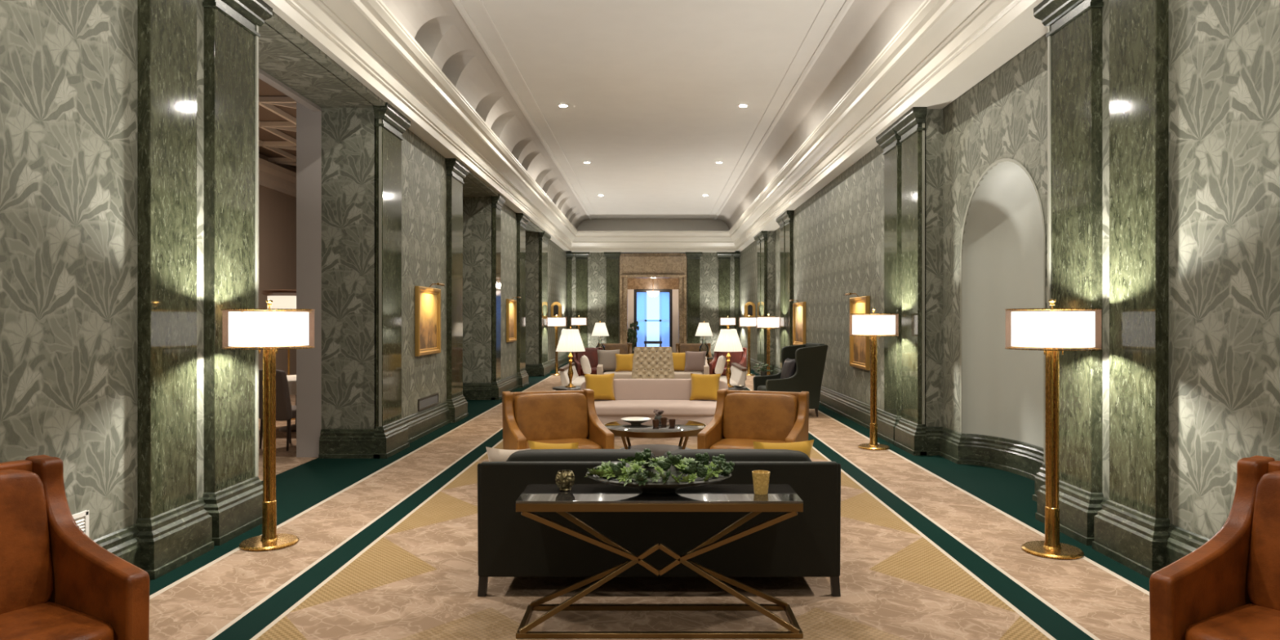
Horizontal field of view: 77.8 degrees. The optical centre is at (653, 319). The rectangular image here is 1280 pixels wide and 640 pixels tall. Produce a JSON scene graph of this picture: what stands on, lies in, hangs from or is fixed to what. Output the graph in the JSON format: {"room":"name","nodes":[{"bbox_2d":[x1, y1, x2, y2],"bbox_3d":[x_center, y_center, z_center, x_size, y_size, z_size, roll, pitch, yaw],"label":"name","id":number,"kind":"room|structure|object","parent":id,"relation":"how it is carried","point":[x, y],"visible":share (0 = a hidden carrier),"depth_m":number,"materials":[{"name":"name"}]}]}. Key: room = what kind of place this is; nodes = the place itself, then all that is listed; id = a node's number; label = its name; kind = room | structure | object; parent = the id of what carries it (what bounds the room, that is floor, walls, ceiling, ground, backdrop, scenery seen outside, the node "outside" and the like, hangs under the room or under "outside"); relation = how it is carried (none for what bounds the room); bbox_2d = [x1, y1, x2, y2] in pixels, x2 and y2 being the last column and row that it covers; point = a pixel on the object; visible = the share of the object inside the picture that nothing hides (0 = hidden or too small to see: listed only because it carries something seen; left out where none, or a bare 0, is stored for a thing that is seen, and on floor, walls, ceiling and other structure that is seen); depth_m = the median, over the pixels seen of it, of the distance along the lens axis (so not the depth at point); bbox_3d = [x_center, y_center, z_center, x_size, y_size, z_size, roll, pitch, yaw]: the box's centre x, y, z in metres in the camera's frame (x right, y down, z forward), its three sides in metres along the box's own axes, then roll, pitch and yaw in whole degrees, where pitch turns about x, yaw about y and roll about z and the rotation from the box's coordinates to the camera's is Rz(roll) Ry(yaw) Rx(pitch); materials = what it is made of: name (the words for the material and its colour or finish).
{"room":"hotel lobby","nodes":[
{"label":"hotel lobby","id":0,"kind":"room"},
{"bbox_2d":[258,153,296,375],"bbox_3d":[-8.100,-1.000,13.500,0.200,5.200,21.000,0,0,0],"label":"wall","id":1,"kind":"structure","parent":0,"point":[277,209],"depth_m":16.87,"materials":[{"name":"beige paint"}]},
{"bbox_2d":[258,157,296,197],"bbox_3d":[-7.890,-2.970,13.500,0.220,0.460,21.000,0,0,0],"label":"crown molding","id":2,"kind":"structure","parent":1,"relation":"attached to","point":[271,175],"depth_m":16.61,"materials":[{"name":"paint"}]},
{"bbox_2d":[258,78,296,168],"bbox_3d":[-6.425,-3.370,13.200,5.150,0.160,28.033,0,0,0],"label":"ceiling","id":3,"kind":"structure","parent":0,"point":[277,110],"depth_m":13.48,"materials":[{"name":"paint"}]},
{"bbox_2d":[0,0,566,540],"bbox_3d":[-3.585,-0.550,13.250,0.730,4.300,32.500,0,0,0],"label":"wall","id":4,"kind":"structure","parent":0,"point":[68,68],"depth_m":4.74,"materials":[{"name":"paper"}]},
{"bbox_2d":[136,0,213,579],"bbox_3d":[-3.147,-0.450,5.205,0.185,4.100,0.680,0,0,0],"label":"pilaster","id":5,"kind":"object","parent":4,"relation":"attached to","point":[175,529],"visible":0.84,"depth_m":5.11,"materials":[{"name":"green stone"}]},
{"bbox_2d":[202,0,272,546],"bbox_3d":[-3.147,-0.450,5.980,0.185,4.100,0.770,0,0,0],"label":"pilaster","id":6,"kind":"object","parent":4,"relation":"attached to","point":[233,495],"visible":0.88,"depth_m":5.87,"materials":[{"name":"green stone"}]},
{"bbox_2d":[255,24,258,476],"bbox_3d":[-3.134,-0.605,6.270,0.012,3.690,0.030,0,0,0],"label":"bead","id":7,"kind":"object","parent":6,"relation":"attached to","point":[256,25],"visible":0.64,"depth_m":6.25},
{"bbox_2d":[93,354,568,568],"bbox_3d":[-3.498,1.435,13.250,0.705,0.330,32.500,0,0,0],"label":"baseboard","id":8,"kind":"structure","parent":4,"relation":"attached to","point":[123,543],"depth_m":9.17,"materials":[{"name":"green stone"}]},
{"bbox_2d":[373,102,410,458],"bbox_3d":[-3.147,-0.450,9.550,0.185,4.100,0.870,0,0,0],"label":"pilaster","id":9,"kind":"object","parent":4,"relation":"attached to","point":[391,438],"visible":0.91,"depth_m":9.45,"materials":[{"name":"green stone"}]},
{"bbox_2d":[378,118,382,426],"bbox_3d":[-3.165,-0.605,9.194,0.030,3.690,0.012,0,0,0],"label":"bead","id":10,"kind":"object","parent":9,"relation":"attached to","point":[380,119],"visible":1,"depth_m":9.19},
{"bbox_2d":[264,11,543,231],"bbox_3d":[-3.140,-2.480,14.340,0.120,0.040,16.120,0,0,0],"label":"trim","id":11,"kind":"structure","parent":4,"relation":"attached to","point":[275,21],"depth_m":7.68,"materials":[{"name":"paper"}]},
{"bbox_2d":[262,0,577,252],"bbox_3d":[-2.950,-2.780,13.250,0.700,0.560,32.500,0,0,0],"label":"crown molding","id":12,"kind":"structure","parent":4,"relation":"attached to","point":[365,37],"depth_m":9.48,"materials":[{"name":"beige paint"}]},
{"bbox_2d":[414,282,444,355],"bbox_3d":[-3.106,-0.011,11.250,0.218,1.013,1.100,0,0,0],"label":"framed painting","id":13,"kind":"object","parent":4,"relation":"attached to","point":[427,300],"visible":1,"depth_m":11.23,"materials":[{"name":"brown wood"}]},
{"bbox_2d":[444,158,469,422],"bbox_3d":[-3.147,-0.450,12.720,0.185,4.100,0.890,0,0,0],"label":"pilaster","id":14,"kind":"object","parent":4,"relation":"attached to","point":[456,171],"visible":0.94,"depth_m":12.47,"materials":[{"name":"green stone"}]},
{"bbox_2d":[491,194,506,399],"bbox_3d":[-3.147,-0.450,16.105,0.185,4.100,0.660,0,0,0],"label":"pilaster","id":15,"kind":"object","parent":4,"relation":"attached to","point":[497,387],"visible":0.88,"depth_m":15.86,"materials":[{"name":"green stone"}]},
{"bbox_2d":[506,296,520,342],"bbox_3d":[-3.106,-0.011,17.850,0.218,1.013,1.000,0,0,0],"label":"framed painting","id":16,"kind":"object","parent":4,"relation":"attached to","point":[511,304],"visible":1,"depth_m":17.87,"materials":[{"name":"brown wood"}]},
{"bbox_2d":[515,213,529,387],"bbox_3d":[-3.147,-0.450,19.100,0.185,4.100,0.970,0,0,0],"label":"pilaster","id":17,"kind":"object","parent":4,"relation":"attached to","point":[522,220],"visible":0.91,"depth_m":18.87,"materials":[{"name":"green stone"}]},
{"bbox_2d":[538,231,551,376],"bbox_3d":[-3.147,-0.450,23.000,0.185,4.100,1.370,0,0,0],"label":"pilaster","id":18,"kind":"object","parent":4,"relation":"attached to","point":[544,237],"visible":0.91,"depth_m":22.66,"materials":[{"name":"green stone"}]},
{"bbox_2d":[258,67,321,457],"bbox_3d":[-6.425,-1.000,13.500,5.150,5.200,21.400,0,0,0],"label":"wall","id":19,"kind":"structure","parent":0,"point":[308,122],"depth_m":9.20,"materials":[{"name":"grey paint"}]},
{"bbox_2d":[148,362,1150,639],"bbox_3d":[-2.050,1.650,19.500,13.900,0.100,45.000,0,0,0],"label":"floor","id":20,"kind":"structure","parent":0,"point":[385,548],"depth_m":4.98,"materials":[{"name":"carpet"}]},
{"bbox_2d":[0,454,149,639],"bbox_3d":[-2.544,1.099,2.922,0.848,1.006,0.880,0,0,30],"label":"leather armchair","id":21,"kind":"object","parent":20,"relation":"on","point":[56,583],"visible":1,"depth_m":3.19,"materials":[{"name":"brown leather"}]},
{"bbox_2d":[0,469,53,614],"bbox_3d":[-2.737,0.903,3.034,0.232,0.561,0.696,0,0,30],"label":"cushion","id":22,"kind":"object","parent":21,"relation":"on","point":[26,517],"depth_m":3.22,"materials":[{"name":"orange leather"}]},
{"bbox_2d":[0,601,114,639],"bbox_3d":[-2.469,1.225,2.879,0.655,0.139,0.710,0,0,30],"label":"seat cushion","id":23,"kind":"object","parent":21,"relation":"on","point":[28,620],"depth_m":3.03,"materials":[{"name":"orange leather"}]},
{"bbox_2d":[222,299,315,551],"bbox_3d":[-2.735,0.728,5.650,0.598,1.745,0.598,0,0,0],"label":"floor lamp","id":24,"kind":"object","parent":20,"relation":"on","point":[251,327],"visible":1,"depth_m":5.59,"materials":[{"name":"gold metal"}]},
{"bbox_2d":[258,368,296,450],"bbox_3d":[-4.593,1.105,9.913,0.500,0.991,0.618,0,0,20],"label":"dining chair","id":25,"kind":"object","parent":20,"relation":"on","point":[285,411],"visible":0.53,"depth_m":9.65,"materials":[{"name":"beige fabric"}]},
{"bbox_2d":[261,289,296,311],"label":"floor lamp","id":26,"kind":"object","parent":20,"relation":"on","point":[283,299],"depth_m":12.45,"materials":[{"name":"white fabric"}]},
{"bbox_2d":[546,315,567,375],"bbox_3d":[-2.800,0.728,23.000,0.598,1.745,0.598,0,0,0],"label":"floor lamp","id":27,"kind":"object","parent":20,"relation":"on","point":[552,321],"visible":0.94,"depth_m":22.86,"materials":[{"name":"white fabric"}]},
{"bbox_2d":[502,388,613,449],"bbox_3d":[-0.921,1.154,7.554,0.900,0.896,0.848,0,0,-20],"label":"leather armchair","id":28,"kind":"object","parent":20,"relation":"on","point":[562,416],"visible":0.7,"depth_m":7.67,"materials":[{"name":"brown leather"}]},
{"bbox_2d":[513,392,588,440],"bbox_3d":[-0.998,0.957,7.763,0.716,0.455,0.213,0,0,-20],"label":"cushion","id":29,"kind":"object","parent":28,"relation":"on","point":[540,416],"depth_m":7.71,"materials":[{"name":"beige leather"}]},
{"bbox_2d":[526,438,601,448],"bbox_3d":[-0.892,1.244,7.473,0.730,0.168,0.655,0,0,-20],"label":"seat cushion","id":30,"kind":"object","parent":28,"relation":"on","point":[583,443],"depth_m":7.51,"materials":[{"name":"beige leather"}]},
{"bbox_2d":[552,386,580,390],"bbox_3d":[-1.300,1.325,12.300,0.520,0.550,0.520,0,0,0],"label":"side table","id":31,"kind":"object","parent":20,"relation":"on","point":[557,388],"visible":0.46,"depth_m":12.14,"materials":[{"name":"black paint"}]},
{"bbox_2d":[555,326,585,387],"bbox_3d":[-1.280,0.575,12.300,0.458,0.950,0.456,0,0,0],"label":"table lamp","id":32,"kind":"object","parent":31,"relation":"on","point":[570,340],"visible":1,"depth_m":12.18,"materials":[{"name":"white fabric"}]},
{"bbox_2d":[558,362,585,386],"bbox_3d":[-1.345,1.244,15.350,0.730,0.718,2.000,0,0,0],"label":"settee","id":33,"kind":"object","parent":20,"relation":"on","point":[577,380],"visible":0.23,"depth_m":14.57,"materials":[{"name":"beige fabric"}]},
{"bbox_2d":[571,346,602,376],"bbox_3d":[-1.521,1.139,19.004,0.740,0.926,0.828,0,0,-15],"label":"leather armchair","id":34,"kind":"object","parent":20,"relation":"on","point":[591,353],"visible":0.4,"depth_m":19.15,"materials":[{"name":"red leather"}]},
{"bbox_2d":[576,348,598,367],"bbox_3d":[-1.578,0.936,19.217,0.556,0.470,0.212,0,0,-15],"label":"cushion","id":35,"kind":"object","parent":34,"relation":"on","point":[591,353],"depth_m":19.17,"materials":[{"name":"red fabric"}]},
{"bbox_2d":[631,346,675,378],"bbox_3d":[0.000,1.039,13.649,0.800,1.124,0.818,0,0,0],"label":"tufted chair","id":36,"kind":"object","parent":20,"relation":"on","point":[648,362],"visible":0.68,"depth_m":13.85,"materials":[{"name":"fabric"}]},
{"bbox_2d":[596,356,709,378],"bbox_3d":[0.000,1.206,17.700,2.455,0.792,0.950,0,0,0],"label":"sofa","id":37,"kind":"object","parent":20,"relation":"on","point":[677,374],"visible":0.09,"depth_m":17.23,"materials":[{"name":"fabric"}]},
{"bbox_2d":[596,349,619,370],"bbox_3d":[-0.992,0.910,17.728,0.520,0.481,0.231,0,0,-10],"label":"throw pillow","id":38,"kind":"object","parent":37,"relation":"on","point":[606,358],"visible":0.77,"depth_m":17.66,"materials":[{"name":"grey fabric"}]},
{"bbox_2d":[684,351,706,371],"bbox_3d":[0.933,0.922,17.513,0.480,0.456,0.236,0,0,10],"label":"throw pillow","id":39,"kind":"object","parent":37,"relation":"on","point":[695,361],"visible":0.96,"depth_m":17.44,"materials":[{"name":"fabric"}]},
{"bbox_2d":[580,378,728,425],"bbox_3d":[0.020,1.235,11.223,2.150,0.730,1.004,0,0,0],"label":"curved sofa","id":40,"kind":"object","parent":20,"relation":"on","point":[633,397],"visible":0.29,"depth_m":11.15,"materials":[{"name":"fabric"}]},
{"bbox_2d":[584,373,615,400],"bbox_3d":[-0.768,0.971,11.408,0.440,0.388,0.190,0,0,-10],"label":"throw pillow","id":41,"kind":"object","parent":40,"relation":"on","point":[602,385],"visible":0.82,"depth_m":11.35,"materials":[{"name":"yellow fabric"}]},
{"bbox_2d":[594,400,716,416],"bbox_3d":[0.020,1.245,11.165,2.110,0.170,0.861,0,0,0],"label":"seat cushion","id":42,"kind":"object","parent":40,"relation":"on","point":[603,407],"depth_m":10.78,"materials":[{"name":"fabric"}]},
{"bbox_2d":[689,373,720,400],"bbox_3d":[0.748,0.971,11.408,0.440,0.388,0.190,0,0,10],"label":"throw pillow","id":43,"kind":"object","parent":40,"relation":"on","point":[704,387],"visible":0.94,"depth_m":11.35,"materials":[{"name":"yellow fabric"}]},
{"bbox_2d":[603,418,706,457],"bbox_3d":[0.020,1.385,8.750,1.144,0.439,1.144,0,0,0],"label":"coffee table","id":44,"kind":"object","parent":20,"relation":"on","point":[682,428],"visible":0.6,"depth_m":8.51,"materials":[{"name":"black glass"}]},
{"bbox_2d":[620,444,689,457],"bbox_3d":[0.020,1.455,8.750,0.820,0.030,0.820,0,0,0],"label":"shelf","id":45,"kind":"object","parent":44,"relation":"attached to","point":[658,450],"depth_m":8.91,"materials":[{"name":"grey"}]},
{"bbox_2d":[477,448,840,596],"bbox_3d":[0.035,1.196,5.020,2.095,0.812,0.980,0,0,0],"label":"sofa","id":46,"kind":"object","parent":20,"relation":"on","point":[511,544],"visible":0.66,"depth_m":4.55,"materials":[{"name":"grey fabric"}]},
{"bbox_2d":[485,446,530,461],"bbox_3d":[-0.897,0.989,5.024,0.300,0.373,0.173,0,0,12],"label":"throw pillow","id":47,"kind":"object","parent":46,"relation":"on","point":[494,455],"visible":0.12,"depth_m":4.96,"materials":[{"name":"fabric"}]},
{"bbox_2d":[527,440,577,449],"bbox_3d":[-0.615,0.969,5.039,0.340,0.411,0.206,0,0,14],"label":"throw pillow","id":48,"kind":"object","parent":46,"relation":"on","point":[532,445],"visible":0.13,"depth_m":4.97,"materials":[{"name":"yellow fabric"}]},
{"bbox_2d":[506,448,655,461],"bbox_3d":[-0.427,0.980,4.782,0.917,0.380,0.195,0,0,0],"label":"cushion","id":49,"kind":"object","parent":46,"relation":"on","point":[535,455],"depth_m":4.70,"materials":[{"name":"grey fabric"}]},
{"bbox_2d":[662,448,811,461],"bbox_3d":[0.497,0.980,4.782,0.917,0.380,0.195,0,0,0],"label":"cushion","id":50,"kind":"object","parent":46,"relation":"on","point":[731,455],"depth_m":4.71,"materials":[{"name":"grey fabric"}]},
{"bbox_2d":[753,440,813,457],"bbox_3d":[0.811,0.964,5.038,0.400,0.411,0.214,0,0,-10],"label":"throw pillow","id":51,"kind":"object","parent":46,"relation":"on","point":[806,446],"visible":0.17,"depth_m":4.96,"materials":[{"name":"yellow fabric"}]},
{"bbox_2d":[515,484,803,639],"bbox_3d":[0.032,1.255,4.175,1.444,0.690,0.410,0,0,0],"label":"console table","id":52,"kind":"object","parent":20,"relation":"on","point":[535,497],"visible":0.99,"depth_m":4.07,"materials":[{"name":"brown metal"}]},
{"bbox_2d":[555,470,575,491],"bbox_3d":[-0.468,0.860,4.225,0.107,0.100,0.107,0,0,0],"label":"vase","id":53,"kind":"object","parent":52,"relation":"on","point":[565,480],"visible":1,"depth_m":4.19,"materials":[{"name":"gold glass"}]},
{"bbox_2d":[584,448,734,493],"bbox_3d":[0.034,0.798,4.172,0.799,0.224,0.426,0,0,0],"label":"potted plant","id":54,"kind":"object","parent":52,"relation":"on","point":[660,475],"visible":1,"depth_m":4.08,"materials":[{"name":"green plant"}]},
{"bbox_2d":[751,470,769,494],"bbox_3d":[0.565,0.854,4.150,0.094,0.112,0.094,0,0,0],"label":"cup","id":55,"kind":"object","parent":52,"relation":"on","point":[760,477],"visible":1,"depth_m":4.12,"materials":[{"name":"gold glass"}]},
{"bbox_2d":[675,342,712,366],"bbox_3d":[1.150,1.139,22.404,1.000,0.926,0.828,0,0,0],"label":"leather armchair","id":56,"kind":"object","parent":20,"relation":"on","point":[680,348],"visible":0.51,"depth_m":22.59,"materials":[{"name":"brown leather"}]},
{"bbox_2d":[679,343,707,356],"bbox_3d":[1.150,0.936,22.625,0.816,0.470,0.212,0,0,0],"label":"cushion","id":57,"kind":"object","parent":56,"relation":"on","point":[682,347],"depth_m":22.59,"materials":[{"name":"brown fabric"}]},
{"bbox_2d":[709,347,746,385],"bbox_3d":[1.801,1.139,19.004,0.780,0.926,0.828,0,0,15],"label":"leather armchair","id":58,"kind":"object","parent":20,"relation":"on","point":[740,357],"visible":0.44,"depth_m":19.11,"materials":[{"name":"red leather"}]},
{"bbox_2d":[717,351,742,367],"bbox_3d":[1.858,0.936,19.217,0.596,0.470,0.212,0,0,15],"label":"cushion","id":59,"kind":"object","parent":58,"relation":"on","point":[735,357],"depth_m":19.13,"materials":[{"name":"red fabric"}]},
{"bbox_2d":[720,362,747,386],"bbox_3d":[1.345,1.244,15.350,0.730,0.718,2.000,0,0,0],"label":"settee","id":60,"kind":"object","parent":20,"relation":"on","point":[738,376],"visible":0.2,"depth_m":14.78,"materials":[{"name":"beige fabric"}]},
{"bbox_2d":[728,386,746,390],"bbox_3d":[1.190,1.325,12.300,0.520,0.550,0.520,0,0,0],"label":"side table","id":61,"kind":"object","parent":20,"relation":"on","point":[734,388],"visible":0.23,"depth_m":12.12,"materials":[{"name":"black paint"}]},
{"bbox_2d":[714,326,742,387],"bbox_3d":[1.170,0.575,12.300,0.458,0.950,0.456,0,0,0],"label":"table lamp","id":62,"kind":"object","parent":61,"relation":"on","point":[728,340],"visible":0.91,"depth_m":12.18,"materials":[{"name":"white fabric"}]},
{"bbox_2d":[697,388,808,448],"bbox_3d":[0.971,1.154,7.554,0.900,0.896,0.848,0,0,20],"label":"leather armchair","id":63,"kind":"object","parent":20,"relation":"on","point":[741,418],"visible":0.7,"depth_m":7.67,"materials":[{"name":"brown leather"}]},
{"bbox_2d":[709,438,785,448],"bbox_3d":[0.942,1.244,7.473,0.730,0.168,0.655,0,0,20],"label":"seat cushion","id":64,"kind":"object","parent":63,"relation":"on","point":[714,443],"depth_m":7.49,"materials":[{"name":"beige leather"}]},
{"bbox_2d":[723,392,797,441],"bbox_3d":[1.048,0.957,7.763,0.716,0.455,0.213,0,0,20],"label":"cushion","id":65,"kind":"object","parent":63,"relation":"on","point":[764,416],"depth_m":7.71,"materials":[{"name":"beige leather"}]},
{"bbox_2d":[756,313,779,375],"bbox_3d":[2.750,0.728,18.900,0.598,1.745,0.598,0,0,0],"label":"floor lamp","id":66,"kind":"object","parent":20,"relation":"on","point":[768,322],"visible":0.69,"depth_m":18.78,"materials":[{"name":"white fabric"}]},
{"bbox_2d":[753,342,827,417],"bbox_3d":[2.299,1.001,13.350,1.038,1.202,0.860,0,0,-8],"label":"chair","id":67,"kind":"object","parent":20,"relation":"on","point":[810,358],"visible":0.7,"depth_m":12.96,"materials":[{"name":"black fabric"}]},
{"bbox_2d":[848,307,898,450],"bbox_3d":[2.750,0.728,9.880,0.598,1.745,0.598,0,0,0],"label":"floor lamp","id":68,"kind":"object","parent":20,"relation":"on","point":[873,326],"visible":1,"depth_m":9.80,"materials":[{"name":"white fabric"}]},
{"bbox_2d":[1004,298,1102,559],"bbox_3d":[2.750,0.728,5.460,0.598,1.745,0.598,0,0,0],"label":"floor lamp","id":69,"kind":"object","parent":20,"relation":"on","point":[1051,331],"visible":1,"depth_m":5.40,"materials":[{"name":"gold metal"}]},
{"bbox_2d":[1149,455,1279,639],"bbox_3d":[2.504,1.099,2.902,0.848,1.006,0.880,0,0,-30],"label":"leather armchair","id":70,"kind":"object","parent":20,"relation":"on","point":[1228,588],"visible":1,"depth_m":3.18,"materials":[{"name":"brown leather"}]},
{"bbox_2d":[1185,603,1279,639],"bbox_3d":[2.429,1.225,2.859,0.655,0.139,0.710,0,0,-30],"label":"seat cushion","id":71,"kind":"object","parent":70,"relation":"on","point":[1219,621],"depth_m":3.03,"materials":[{"name":"orange leather"}]},
{"bbox_2d":[1247,471,1279,610],"bbox_3d":[2.697,0.903,3.014,0.232,0.561,0.696,0,0,-30],"label":"cushion","id":72,"kind":"object","parent":70,"relation":"on","point":[1264,514],"depth_m":3.23,"materials":[{"name":"orange leather"}]},
{"bbox_2d":[382,0,924,231],"bbox_3d":[0.000,-3.405,13.250,6.600,0.690,32.500,0,0,0],"label":"ceiling","id":73,"kind":"structure","parent":0,"point":[653,91],"depth_m":12.02,"materials":[{"name":"paint"}]},
{"bbox_2d":[572,252,733,353],"bbox_3d":[0.000,-0.600,29.650,6.840,4.400,0.300,0,0,0],"label":"wall","id":74,"kind":"structure","parent":0,"point":[597,261],"depth_m":29.50,"materials":[{"name":"paper"}]},
{"bbox_2d":[565,252,573,362],"bbox_3d":[-3.110,-0.450,29.427,0.350,4.100,0.185,0,0,0],"label":"pilaster","id":75,"kind":"object","parent":74,"relation":"attached to","point":[569,255],"visible":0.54,"depth_m":29.42,"materials":[{"name":"green stone"}]},
{"bbox_2d":[573,252,590,347],"bbox_3d":[-2.650,-0.450,29.427,0.590,4.100,0.185,0,0,0],"label":"pilaster","id":76,"kind":"object","parent":74,"relation":"attached to","point":[581,258],"visible":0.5,"depth_m":29.42,"materials":[{"name":"green stone"}]},
{"bbox_2d":[604,252,621,343],"bbox_3d":[-1.510,-0.450,29.427,0.630,4.100,0.185,0,0,0],"label":"pilaster","id":77,"kind":"object","parent":74,"relation":"attached to","point":[612,258],"visible":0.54,"depth_m":29.42,"materials":[{"name":"green stone"}]},
{"bbox_2d":[564,231,741,252],"bbox_3d":[0.000,-2.780,28.405,6.400,0.560,2.190,0,0,0],"label":"crown molding","id":78,"kind":"structure","parent":74,"relation":"attached to","point":[584,241],"depth_m":28.33,"materials":[{"name":"beige paint"}]},
{"bbox_2d":[619,253,686,343],"bbox_3d":[0.000,-0.435,29.595,2.500,4.070,0.510,0,0,0],"label":"door surround","id":79,"kind":"object","parent":74,"relation":"in","point":[632,265],"depth_m":29.41,"materials":[{"name":"brown stone"}]},
{"bbox_2d":[684,252,702,343],"bbox_3d":[1.510,-0.450,29.427,0.630,4.100,0.185,0,0,0],"label":"pilaster","id":80,"kind":"object","parent":74,"relation":"attached to","point":[693,258],"visible":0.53,"depth_m":29.42,"materials":[{"name":"green stone"}]},
{"bbox_2d":[716,252,732,335],"bbox_3d":[2.650,-0.450,29.427,0.590,4.100,0.185,0,0,0],"label":"pilaster","id":81,"kind":"object","parent":74,"relation":"attached to","point":[724,258],"visible":0.56,"depth_m":29.42,"materials":[{"name":"green stone"}]},
{"bbox_2d":[732,252,740,338],"bbox_3d":[3.110,-0.450,29.427,0.350,4.100,0.185,0,0,0],"label":"pilaster","id":82,"kind":"object","parent":74,"relation":"attached to","point":[736,255],"visible":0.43,"depth_m":29.42,"materials":[{"name":"green stone"}]},
{"bbox_2d":[627,278,678,289],"bbox_3d":[0.000,-0.150,31.525,3.200,3.500,3.350,0,0,0],"label":"wall","id":83,"kind":"structure","parent":0,"point":[633,283],"depth_m":33.00,"materials":[{"name":"brown stone"}]},
{"bbox_2d":[627,288,679,352],"bbox_3d":[0.000,0.170,33.100,3.200,2.860,0.200,0,0,0],"label":"wall","id":84,"kind":"structure","parent":0,"point":[630,291],"depth_m":33.00,"materials":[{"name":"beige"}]},
{"bbox_2d":[633,288,672,352],"bbox_3d":[0.000,0.165,33.050,1.600,2.870,0.140,0,0,0],"label":"door frame","id":85,"kind":"structure","parent":84,"relation":"in","point":[635,291],"depth_m":32.98,"materials":[{"name":"black paint"}]},
{"bbox_2d":[739,0,1279,539],"bbox_3d":[3.380,-0.550,13.250,0.320,4.300,32.500,0,0,0],"label":"wall","id":86,"kind":"structure","parent":0,"point":[1224,55],"depth_m":4.84,"materials":[{"name":"paper"}]},
{"bbox_2d":[754,234,760,374],"bbox_3d":[3.147,-0.450,23.575,0.185,4.100,0.820,0,0,0],"label":"pilaster","id":87,"kind":"object","parent":86,"relation":"attached to","point":[757,238],"visible":0.42,"depth_m":23.52,"materials":[{"name":"green stone"}]},
{"bbox_2d":[757,231,767,375],"bbox_3d":[3.147,-0.450,22.725,0.185,4.100,0.820,0,0,0],"label":"pilaster","id":88,"kind":"object","parent":86,"relation":"attached to","point":[762,235],"visible":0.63,"depth_m":22.50,"materials":[{"name":"green stone"}]},
{"bbox_2d":[776,214,785,372],"bbox_3d":[3.147,-0.450,19.300,0.185,4.100,0.770,0,0,0],"label":"pilaster","id":89,"kind":"object","parent":86,"relation":"attached to","point":[780,222],"visible":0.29,"depth_m":19.23,"materials":[{"name":"green stone"}]},
{"bbox_2d":[781,210,794,346],"bbox_3d":[3.147,-0.450,18.525,0.185,4.100,0.820,0,0,0],"label":"pilaster","id":90,"kind":"object","parent":86,"relation":"attached to","point":[787,216],"visible":0.55,"depth_m":18.31,"materials":[{"name":"green stone"}]},
{"bbox_2d":[789,299,805,345],"bbox_3d":[3.106,0.069,17.300,0.218,1.013,1.250,0,0,0],"label":"framed painting","id":91,"kind":"object","parent":86,"relation":"attached to","point":[798,308],"visible":0.95,"depth_m":17.31,"materials":[{"name":"brown wood"}]},
{"bbox_2d":[844,292,870,369],"bbox_3d":[3.106,0.169,12.250,0.218,1.163,1.000,0,0,0],"label":"framed painting","id":92,"kind":"object","parent":86,"relation":"attached to","point":[860,346],"visible":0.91,"depth_m":12.25,"materials":[{"name":"gold wood"}]},
{"bbox_2d":[728,0,1047,252],"bbox_3d":[3.015,-2.780,13.250,0.830,0.560,32.500,0,0,0],"label":"crown molding","id":93,"kind":"structure","parent":86,"relation":"attached to","point":[944,48],"depth_m":9.00,"materials":[{"name":"beige paint"}]},
{"bbox_2d":[875,124,901,444],"bbox_3d":[3.147,-0.450,10.490,0.185,4.100,0.750,0,0,0],"label":"pilaster","id":94,"kind":"object","parent":86,"relation":"attached to","point":[888,140],"visible":0.66,"depth_m":10.39,"materials":[{"name":"green stone"}]},
{"bbox_2d":[893,106,927,455],"bbox_3d":[3.147,-0.450,9.710,0.185,4.100,0.790,0,0,0],"label":"pilaster","id":95,"kind":"object","parent":86,"relation":"attached to","point":[910,437],"visible":1,"depth_m":9.62,"materials":[{"name":"green stone"}]},
{"bbox_2d":[922,123,924,424],"bbox_3d":[3.205,-0.605,9.394,0.030,3.690,0.012,0,0,0],"label":"bead","id":96,"kind":"object","parent":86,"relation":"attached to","point":[923,124],"visible":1,"depth_m":9.39},
{"bbox_2d":[746,356,1209,566],"bbox_3d":[3.502,1.435,13.250,0.715,0.330,32.500,0,0,0],"label":"baseboard","id":97,"kind":"structure","parent":86,"relation":"attached to","point":[1025,460],"depth_m":8.64,"materials":[{"name":"green stone"}]},
{"bbox_2d":[960,158,1044,464],"bbox_3d":[3.647,0.005,7.900,0.426,3.190,1.920,0,0,0],"label":"wall niche","id":98,"kind":"object","parent":86,"relation":"in","point":[1002,253],"visible":0.7,"depth_m":8.49,"materials":[{"name":"paint"}]},
{"bbox_2d":[1033,0,1103,546],"bbox_3d":[3.147,-0.450,5.980,0.185,4.100,0.770,0,0,0],"label":"pilaster","id":99,"kind":"object","parent":86,"relation":"attached to","point":[1075,33],"visible":0.69,"depth_m":5.85,"materials":[{"name":"green stone"}]},
{"bbox_2d":[1047,24,1050,311],"bbox_3d":[3.134,-0.605,6.270,0.012,3.690,0.030,0,0,0],"label":"bead","id":100,"kind":"object","parent":99,"relation":"attached to","point":[1049,25],"visible":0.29,"depth_m":6.27},
{"bbox_2d":[1092,0,1169,578],"bbox_3d":[3.147,-0.450,5.205,0.185,4.100,0.680,0,0,0],"label":"pilaster","id":101,"kind":"object","parent":86,"relation":"attached to","point":[1131,529],"visible":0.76,"depth_m":5.09,"materials":[{"name":"green stone"}]},
{"bbox_3d":[0.000,-0.250,37.150,3.800,3.700,7.900,0,0,0],"label":"wall","id":102,"kind":"structure","parent":0,"visible":0},
{"bbox_2d":[636,292,669,346],"bbox_3d":[0.000,-0.125,40.930,3.100,3.250,0.140,0,0,0],"label":"window","id":103,"kind":"structure","parent":102,"relation":"in","point":[652,311],"depth_m":40.93,"materials":[{"name":"blue glass"}]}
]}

